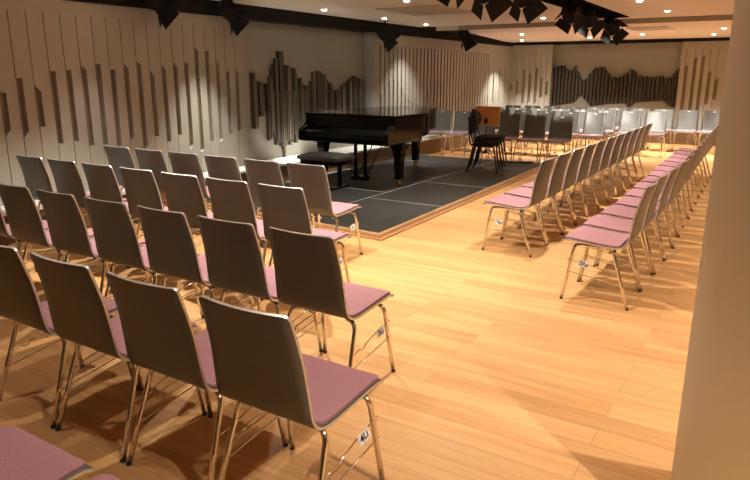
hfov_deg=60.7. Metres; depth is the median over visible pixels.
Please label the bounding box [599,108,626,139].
chair
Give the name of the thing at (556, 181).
chair
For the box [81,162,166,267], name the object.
chair
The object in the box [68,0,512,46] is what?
trim
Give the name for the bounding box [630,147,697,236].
chair
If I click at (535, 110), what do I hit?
chair
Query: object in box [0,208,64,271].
chair
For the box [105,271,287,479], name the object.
chair
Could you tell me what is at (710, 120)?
chair
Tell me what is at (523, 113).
chair
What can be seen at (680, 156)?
seat cushion
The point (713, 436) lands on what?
pillar
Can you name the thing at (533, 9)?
spotlight
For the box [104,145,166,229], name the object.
chair
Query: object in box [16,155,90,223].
chair
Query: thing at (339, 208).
seat cushion
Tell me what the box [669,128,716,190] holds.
chair
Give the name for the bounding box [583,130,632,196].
chair
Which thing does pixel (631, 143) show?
chair
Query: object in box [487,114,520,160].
chair
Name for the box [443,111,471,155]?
chair
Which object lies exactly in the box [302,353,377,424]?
seat cushion
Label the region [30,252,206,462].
chair
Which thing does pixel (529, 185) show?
seat cushion
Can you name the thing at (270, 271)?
seat cushion
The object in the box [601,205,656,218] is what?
seat cushion
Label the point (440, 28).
trim
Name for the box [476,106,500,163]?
music stand
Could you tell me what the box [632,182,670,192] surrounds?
seat cushion
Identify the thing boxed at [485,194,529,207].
seat cushion
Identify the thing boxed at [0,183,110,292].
chair
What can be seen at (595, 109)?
chair
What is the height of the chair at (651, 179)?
0.874 m
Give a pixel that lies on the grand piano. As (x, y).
(395, 127)
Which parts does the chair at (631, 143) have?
leg, leg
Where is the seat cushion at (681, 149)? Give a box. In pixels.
[677,148,694,151]
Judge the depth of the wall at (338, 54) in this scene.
10.29 m
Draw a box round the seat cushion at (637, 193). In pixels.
[625,189,668,200]
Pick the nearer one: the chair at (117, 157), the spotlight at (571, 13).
the chair at (117, 157)
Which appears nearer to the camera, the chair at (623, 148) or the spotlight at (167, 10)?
the spotlight at (167, 10)
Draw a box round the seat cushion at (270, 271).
[265,266,277,298]
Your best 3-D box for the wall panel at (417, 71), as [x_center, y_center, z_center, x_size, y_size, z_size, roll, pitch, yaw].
[1.440,-3.379,14.159,0.060,2.020,5.572,9,17,31]
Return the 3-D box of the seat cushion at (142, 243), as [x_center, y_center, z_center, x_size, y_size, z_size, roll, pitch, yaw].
[-1.877,0.035,4.460,0.418,0.034,0.399,9,17,31]
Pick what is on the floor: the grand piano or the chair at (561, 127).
the chair at (561, 127)
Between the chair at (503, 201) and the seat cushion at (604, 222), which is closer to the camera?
the seat cushion at (604, 222)
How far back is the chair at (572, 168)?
6.65 m
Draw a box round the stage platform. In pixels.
[204,154,539,240]
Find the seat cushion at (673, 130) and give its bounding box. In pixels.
[673,130,695,131]
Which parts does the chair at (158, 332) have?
leg, leg, leg, leg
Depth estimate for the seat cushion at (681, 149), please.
10.14 m
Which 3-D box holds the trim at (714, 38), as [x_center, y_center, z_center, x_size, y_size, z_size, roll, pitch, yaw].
[8.297,-4.605,14.633,10.670,0.085,0.230,9,17,31]
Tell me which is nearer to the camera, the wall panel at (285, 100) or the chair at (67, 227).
the chair at (67, 227)
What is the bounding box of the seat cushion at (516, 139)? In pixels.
[515,138,542,140]
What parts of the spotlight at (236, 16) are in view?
barn door, barn door, barn door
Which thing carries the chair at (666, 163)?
on the floor
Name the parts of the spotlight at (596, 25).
barn door, barn door, barn door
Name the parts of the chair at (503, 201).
leg, leg, seat rail, leg, leg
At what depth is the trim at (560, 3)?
9.94 m
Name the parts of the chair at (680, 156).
leg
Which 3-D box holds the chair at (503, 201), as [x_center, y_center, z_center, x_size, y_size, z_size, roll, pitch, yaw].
[1.351,-0.348,6.012,0.570,0.874,0.493,9,17,31]
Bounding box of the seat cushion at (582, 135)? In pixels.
[577,134,602,136]
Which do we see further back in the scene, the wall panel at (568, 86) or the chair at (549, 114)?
the wall panel at (568, 86)
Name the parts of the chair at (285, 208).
leg, leg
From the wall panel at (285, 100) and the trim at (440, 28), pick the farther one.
the trim at (440, 28)
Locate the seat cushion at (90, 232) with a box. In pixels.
[46,229,93,245]
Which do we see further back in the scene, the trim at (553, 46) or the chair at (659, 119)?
the trim at (553, 46)
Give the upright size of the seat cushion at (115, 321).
0.034 m
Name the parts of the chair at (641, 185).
leg, leg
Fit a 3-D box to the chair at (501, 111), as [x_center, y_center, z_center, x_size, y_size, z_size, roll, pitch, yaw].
[2.608,-2.344,13.752,0.493,0.874,0.570,9,17,31]
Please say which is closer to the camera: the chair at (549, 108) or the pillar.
the pillar
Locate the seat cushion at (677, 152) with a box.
[673,151,690,154]
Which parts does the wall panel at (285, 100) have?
rod, rod, rod, rod, rod, rod, rod, rod, rod, rod, rod, rod, rod, rod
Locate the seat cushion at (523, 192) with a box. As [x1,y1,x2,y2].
[504,187,547,197]
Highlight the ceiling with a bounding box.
[214,0,734,42]
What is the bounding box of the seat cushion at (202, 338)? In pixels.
[195,329,216,386]
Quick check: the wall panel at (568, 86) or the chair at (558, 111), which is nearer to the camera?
the chair at (558, 111)
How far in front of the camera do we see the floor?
3.58 m
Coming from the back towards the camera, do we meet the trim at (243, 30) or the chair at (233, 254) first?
the trim at (243, 30)
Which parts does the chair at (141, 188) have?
leg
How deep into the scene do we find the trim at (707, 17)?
10.81 m
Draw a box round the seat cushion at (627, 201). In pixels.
[615,196,658,210]
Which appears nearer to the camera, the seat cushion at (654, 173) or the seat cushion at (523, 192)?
the seat cushion at (523, 192)
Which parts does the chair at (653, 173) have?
leg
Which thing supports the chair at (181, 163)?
on the floor
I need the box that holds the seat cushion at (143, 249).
[140,246,150,268]
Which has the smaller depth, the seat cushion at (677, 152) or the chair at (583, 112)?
the seat cushion at (677, 152)
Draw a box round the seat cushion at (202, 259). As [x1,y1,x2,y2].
[198,254,209,282]
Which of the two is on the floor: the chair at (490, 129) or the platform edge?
the chair at (490, 129)
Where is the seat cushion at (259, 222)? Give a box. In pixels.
[256,219,264,237]
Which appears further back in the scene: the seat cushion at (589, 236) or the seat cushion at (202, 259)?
the seat cushion at (589, 236)
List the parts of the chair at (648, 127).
leg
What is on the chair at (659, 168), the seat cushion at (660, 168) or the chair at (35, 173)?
the seat cushion at (660, 168)
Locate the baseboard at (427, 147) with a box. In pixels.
[0,130,716,245]
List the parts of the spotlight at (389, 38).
barn door, barn door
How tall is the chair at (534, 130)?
0.874 m
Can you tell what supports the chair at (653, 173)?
on the floor
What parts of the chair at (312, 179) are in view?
leg, leg, leg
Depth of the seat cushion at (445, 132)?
13.03 m
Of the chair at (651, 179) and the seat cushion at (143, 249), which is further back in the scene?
the chair at (651, 179)
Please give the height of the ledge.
0.030 m
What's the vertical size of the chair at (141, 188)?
0.874 m
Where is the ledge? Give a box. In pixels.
[0,129,699,215]
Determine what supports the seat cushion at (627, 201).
on the chair at (627, 201)
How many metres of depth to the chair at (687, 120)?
13.86 m
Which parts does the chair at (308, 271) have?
leg, leg, leg, leg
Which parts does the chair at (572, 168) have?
leg, leg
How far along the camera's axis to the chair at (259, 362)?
2.21 m
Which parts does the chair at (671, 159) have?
leg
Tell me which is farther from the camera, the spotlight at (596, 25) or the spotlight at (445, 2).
the spotlight at (596, 25)
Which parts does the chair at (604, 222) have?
leg, leg, leg, leg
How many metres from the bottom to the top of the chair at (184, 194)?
0.874 m
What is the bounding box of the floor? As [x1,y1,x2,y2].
[0,136,714,479]
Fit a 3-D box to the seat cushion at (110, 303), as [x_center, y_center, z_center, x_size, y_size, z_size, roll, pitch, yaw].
[-1.546,0.351,3.237,0.418,0.034,0.399,9,17,31]
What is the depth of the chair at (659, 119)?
13.14 m
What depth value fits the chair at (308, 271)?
3.17 m
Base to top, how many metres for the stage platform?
0.061 m
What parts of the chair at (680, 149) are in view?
leg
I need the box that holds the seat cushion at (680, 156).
[669,154,688,158]
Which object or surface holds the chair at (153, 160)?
on the floor
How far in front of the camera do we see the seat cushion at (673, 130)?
13.63 m
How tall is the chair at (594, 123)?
0.874 m
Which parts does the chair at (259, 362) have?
leg, leg, leg, leg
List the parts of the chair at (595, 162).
leg, leg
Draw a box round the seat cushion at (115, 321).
[110,315,195,356]
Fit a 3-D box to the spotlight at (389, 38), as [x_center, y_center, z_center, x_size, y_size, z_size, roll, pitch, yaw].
[0.268,-3.641,11.472,0.437,0.545,0.424,9,17,31]
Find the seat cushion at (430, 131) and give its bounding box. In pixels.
[430,131,444,132]
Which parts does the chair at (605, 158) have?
leg, leg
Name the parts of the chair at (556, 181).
leg, leg, leg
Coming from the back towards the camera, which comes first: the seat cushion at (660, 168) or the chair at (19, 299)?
the seat cushion at (660, 168)
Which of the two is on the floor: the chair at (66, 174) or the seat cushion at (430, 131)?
the chair at (66, 174)
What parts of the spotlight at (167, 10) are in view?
barn door, barn door, barn door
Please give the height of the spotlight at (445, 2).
0.697 m
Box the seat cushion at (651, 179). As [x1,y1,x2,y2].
[641,176,667,184]
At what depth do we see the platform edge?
11.53 m
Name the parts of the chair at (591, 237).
leg, leg, seat rail, leg, leg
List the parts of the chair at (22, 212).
leg, leg, leg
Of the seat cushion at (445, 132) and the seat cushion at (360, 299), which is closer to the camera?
the seat cushion at (360, 299)
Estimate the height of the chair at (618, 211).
0.874 m
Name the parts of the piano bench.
seat, leg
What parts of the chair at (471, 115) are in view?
backrest, seat, leg, leg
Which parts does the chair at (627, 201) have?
leg, leg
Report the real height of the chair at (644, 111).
0.874 m
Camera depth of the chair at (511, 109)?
14.76 m
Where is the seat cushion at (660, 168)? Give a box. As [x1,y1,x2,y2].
[654,166,674,171]
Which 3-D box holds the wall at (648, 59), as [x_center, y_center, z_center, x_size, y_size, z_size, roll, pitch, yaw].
[8.249,-3.739,15.150,11.250,2.900,0.200,9,17,31]
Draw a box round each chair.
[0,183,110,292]
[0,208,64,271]
[0,245,138,428]
[0,426,93,479]
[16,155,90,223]
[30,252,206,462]
[36,189,149,295]
[47,158,126,257]
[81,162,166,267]
[83,196,203,318]
[90,474,119,479]
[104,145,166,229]
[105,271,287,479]
[119,167,201,267]
[135,148,168,230]
[136,205,254,328]
[160,172,212,285]
[168,151,211,212]
[197,215,322,351]
[199,295,384,479]
[204,155,261,218]
[206,177,268,288]
[244,158,315,227]
[257,183,350,312]
[268,227,394,371]
[287,162,362,254]
[423,110,451,154]
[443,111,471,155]
[463,126,494,158]
[466,116,502,173]
[468,113,505,169]
[470,109,507,166]
[480,110,510,152]
[481,156,555,256]
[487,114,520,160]
[502,151,570,244]
[503,110,532,154]
[505,105,520,142]
[505,108,525,145]
[512,115,546,162]
[514,106,540,142]
[519,108,546,149]
[520,147,584,234]
[525,111,556,155]
[534,106,560,143]
[536,142,595,224]
[538,116,573,162]
[540,109,569,150]
[549,112,580,155]
[549,139,606,216]
[554,107,581,145]
[559,180,657,310]
[561,136,616,209]
[563,109,592,151]
[573,132,624,201]
[575,112,605,150]
[580,107,603,145]
[580,171,668,290]
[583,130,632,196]
[588,110,616,145]
[593,127,639,190]
[596,164,680,274]
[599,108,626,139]
[603,125,646,185]
[611,158,688,259]
[612,111,641,155]
[614,123,652,179]
[622,108,649,150]
[622,152,693,247]
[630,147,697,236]
[635,112,667,157]
[641,143,702,218]
[644,109,673,151]
[646,139,705,217]
[653,136,708,210]
[659,133,710,203]
[664,130,713,196]
[669,110,698,151]
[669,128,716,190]
[673,126,717,185]
[677,125,717,181]
[695,111,719,148]
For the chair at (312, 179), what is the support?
on the floor
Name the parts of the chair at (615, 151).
leg, leg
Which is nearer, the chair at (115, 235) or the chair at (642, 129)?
the chair at (115, 235)
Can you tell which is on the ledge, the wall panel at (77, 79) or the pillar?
the wall panel at (77, 79)
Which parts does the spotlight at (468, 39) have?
barn door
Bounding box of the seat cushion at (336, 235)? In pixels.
[312,228,346,239]
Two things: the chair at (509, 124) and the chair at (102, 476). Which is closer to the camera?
the chair at (102, 476)
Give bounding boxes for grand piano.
[298,106,436,185]
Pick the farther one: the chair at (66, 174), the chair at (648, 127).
the chair at (648, 127)
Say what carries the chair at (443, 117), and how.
on the floor
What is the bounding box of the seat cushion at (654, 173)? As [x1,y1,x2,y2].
[648,171,669,177]
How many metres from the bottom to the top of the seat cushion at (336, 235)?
0.034 m
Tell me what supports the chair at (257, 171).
on the floor
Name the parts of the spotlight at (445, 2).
barn door, barn door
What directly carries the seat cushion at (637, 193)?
on the chair at (637, 193)
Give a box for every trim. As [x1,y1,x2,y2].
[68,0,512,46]
[242,28,250,158]
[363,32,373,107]
[436,26,457,30]
[458,14,732,29]
[513,37,729,44]
[540,0,628,18]
[548,42,683,128]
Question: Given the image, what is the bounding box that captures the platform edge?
[499,160,532,162]
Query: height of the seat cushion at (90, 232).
0.034 m
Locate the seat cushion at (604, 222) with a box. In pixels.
[583,214,632,232]
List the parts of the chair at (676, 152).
leg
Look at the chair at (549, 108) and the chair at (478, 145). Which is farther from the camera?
the chair at (549, 108)
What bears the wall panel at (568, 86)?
in the wall at (648, 59)
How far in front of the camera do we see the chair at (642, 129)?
9.53 m
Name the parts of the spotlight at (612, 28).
barn door, barn door, barn door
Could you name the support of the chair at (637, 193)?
on the floor
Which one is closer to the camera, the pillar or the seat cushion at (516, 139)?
the pillar
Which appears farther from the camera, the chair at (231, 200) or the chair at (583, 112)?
the chair at (583, 112)
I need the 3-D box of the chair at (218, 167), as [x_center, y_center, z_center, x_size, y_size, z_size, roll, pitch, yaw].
[-1.294,-0.404,6.205,0.493,0.874,0.570,9,17,31]
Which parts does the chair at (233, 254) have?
leg, leg, leg, leg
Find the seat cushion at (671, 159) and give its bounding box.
[664,157,685,162]
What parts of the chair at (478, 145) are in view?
leg, backrest, leg, seat, leg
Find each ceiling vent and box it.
[375,5,472,15]
[626,26,674,30]
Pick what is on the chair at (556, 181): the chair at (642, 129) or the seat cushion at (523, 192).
the seat cushion at (523, 192)
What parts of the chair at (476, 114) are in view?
leg, backrest, seat, leg, leg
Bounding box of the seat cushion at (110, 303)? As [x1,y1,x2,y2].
[41,296,116,331]
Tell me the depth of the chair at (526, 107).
15.70 m
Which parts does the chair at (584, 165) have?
leg, leg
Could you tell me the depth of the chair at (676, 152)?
9.71 m
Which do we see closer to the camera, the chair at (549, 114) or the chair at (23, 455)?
the chair at (23, 455)
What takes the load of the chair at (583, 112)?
on the floor
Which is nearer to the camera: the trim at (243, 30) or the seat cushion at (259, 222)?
the seat cushion at (259, 222)
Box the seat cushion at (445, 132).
[445,132,467,133]
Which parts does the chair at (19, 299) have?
leg, leg, leg, leg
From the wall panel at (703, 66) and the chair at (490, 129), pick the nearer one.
the chair at (490, 129)
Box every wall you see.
[245,21,363,159]
[554,42,682,120]
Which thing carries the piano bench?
on the stage platform
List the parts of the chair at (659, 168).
leg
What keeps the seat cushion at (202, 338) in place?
on the chair at (158, 332)
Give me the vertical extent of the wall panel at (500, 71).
2.020 m
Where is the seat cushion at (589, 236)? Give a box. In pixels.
[565,226,628,247]
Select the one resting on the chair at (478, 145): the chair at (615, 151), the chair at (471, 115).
the chair at (471, 115)
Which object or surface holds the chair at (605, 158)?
on the floor
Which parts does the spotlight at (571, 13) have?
barn door, barn door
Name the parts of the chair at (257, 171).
leg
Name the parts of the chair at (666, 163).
leg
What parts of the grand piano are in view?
leg, lyre post, lid, leg, leg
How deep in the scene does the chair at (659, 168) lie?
8.02 m
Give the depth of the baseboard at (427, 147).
12.50 m
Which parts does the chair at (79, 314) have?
leg, leg, leg, leg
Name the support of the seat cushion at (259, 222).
on the chair at (231, 200)
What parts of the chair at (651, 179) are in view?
leg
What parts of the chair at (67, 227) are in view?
leg, leg, leg, leg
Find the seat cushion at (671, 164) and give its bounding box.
[659,161,680,167]
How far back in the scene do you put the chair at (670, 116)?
14.07 m
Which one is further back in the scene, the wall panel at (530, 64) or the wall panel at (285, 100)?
the wall panel at (530, 64)
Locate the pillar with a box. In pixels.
[671,0,749,479]
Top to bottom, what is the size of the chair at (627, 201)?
0.874 m
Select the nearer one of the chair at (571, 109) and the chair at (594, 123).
the chair at (594, 123)
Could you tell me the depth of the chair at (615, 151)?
8.29 m
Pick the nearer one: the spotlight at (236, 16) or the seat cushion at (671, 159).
the spotlight at (236, 16)
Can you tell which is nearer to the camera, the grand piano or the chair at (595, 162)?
the chair at (595, 162)
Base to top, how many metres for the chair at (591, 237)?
0.874 m
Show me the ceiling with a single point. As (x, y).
(354, 9)
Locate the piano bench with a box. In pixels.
[297,151,354,189]
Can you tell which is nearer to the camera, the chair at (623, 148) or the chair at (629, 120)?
the chair at (623, 148)
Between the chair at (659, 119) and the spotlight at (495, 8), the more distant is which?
the chair at (659, 119)
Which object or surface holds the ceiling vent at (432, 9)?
in the ceiling
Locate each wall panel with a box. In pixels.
[0,0,248,205]
[249,51,363,156]
[374,32,490,135]
[489,45,511,106]
[509,45,551,107]
[550,65,679,107]
[674,41,729,129]
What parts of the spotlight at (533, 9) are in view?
barn door, barn door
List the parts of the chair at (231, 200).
leg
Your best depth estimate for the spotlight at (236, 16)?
8.21 m
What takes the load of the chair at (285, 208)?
on the floor
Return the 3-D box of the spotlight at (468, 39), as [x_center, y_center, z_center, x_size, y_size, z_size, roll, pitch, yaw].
[1.834,-3.991,12.704,0.412,0.497,0.396,1,15,4]
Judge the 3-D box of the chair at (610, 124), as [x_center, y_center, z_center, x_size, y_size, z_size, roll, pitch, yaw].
[4.824,-2.293,13.571,0.493,0.874,0.570,9,17,31]
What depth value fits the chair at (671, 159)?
8.85 m
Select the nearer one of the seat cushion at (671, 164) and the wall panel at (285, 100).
the seat cushion at (671, 164)
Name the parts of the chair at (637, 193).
leg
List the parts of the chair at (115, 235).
leg, leg, leg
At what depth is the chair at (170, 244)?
3.65 m
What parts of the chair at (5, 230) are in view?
leg, leg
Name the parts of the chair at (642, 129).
leg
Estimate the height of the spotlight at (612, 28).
0.797 m
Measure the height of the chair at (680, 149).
0.874 m
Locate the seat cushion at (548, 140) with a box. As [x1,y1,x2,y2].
[542,139,569,141]
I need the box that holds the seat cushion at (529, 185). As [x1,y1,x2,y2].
[522,181,562,190]
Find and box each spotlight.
[144,0,183,28]
[216,0,251,35]
[376,21,400,51]
[438,0,463,8]
[457,30,477,51]
[471,0,513,21]
[509,0,547,23]
[555,0,587,33]
[577,3,606,38]
[600,11,628,45]
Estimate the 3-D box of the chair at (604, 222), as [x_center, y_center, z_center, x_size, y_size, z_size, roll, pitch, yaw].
[1.980,-0.114,5.108,0.570,0.874,0.493,9,17,31]
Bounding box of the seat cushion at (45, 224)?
[6,220,48,236]
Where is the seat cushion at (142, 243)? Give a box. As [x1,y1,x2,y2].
[90,238,144,256]
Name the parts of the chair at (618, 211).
leg, leg, leg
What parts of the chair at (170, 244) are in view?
leg, leg, leg, leg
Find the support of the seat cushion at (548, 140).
on the chair at (561, 127)
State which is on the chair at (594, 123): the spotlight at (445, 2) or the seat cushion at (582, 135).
the seat cushion at (582, 135)
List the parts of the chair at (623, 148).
leg, leg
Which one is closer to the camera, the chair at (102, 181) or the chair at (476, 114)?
the chair at (102, 181)
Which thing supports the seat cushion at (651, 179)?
on the chair at (651, 179)
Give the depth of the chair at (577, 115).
13.03 m
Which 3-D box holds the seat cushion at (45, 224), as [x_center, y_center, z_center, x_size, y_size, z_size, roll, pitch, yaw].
[-2.721,-0.100,4.973,0.418,0.034,0.399,9,17,31]
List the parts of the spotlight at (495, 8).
barn door, barn door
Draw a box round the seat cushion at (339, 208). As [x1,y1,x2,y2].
[331,201,358,214]
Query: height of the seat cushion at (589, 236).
0.034 m
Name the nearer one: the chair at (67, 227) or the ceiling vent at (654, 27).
the chair at (67, 227)
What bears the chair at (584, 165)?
on the floor
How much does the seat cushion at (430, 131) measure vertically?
0.034 m
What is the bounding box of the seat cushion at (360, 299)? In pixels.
[343,281,389,316]

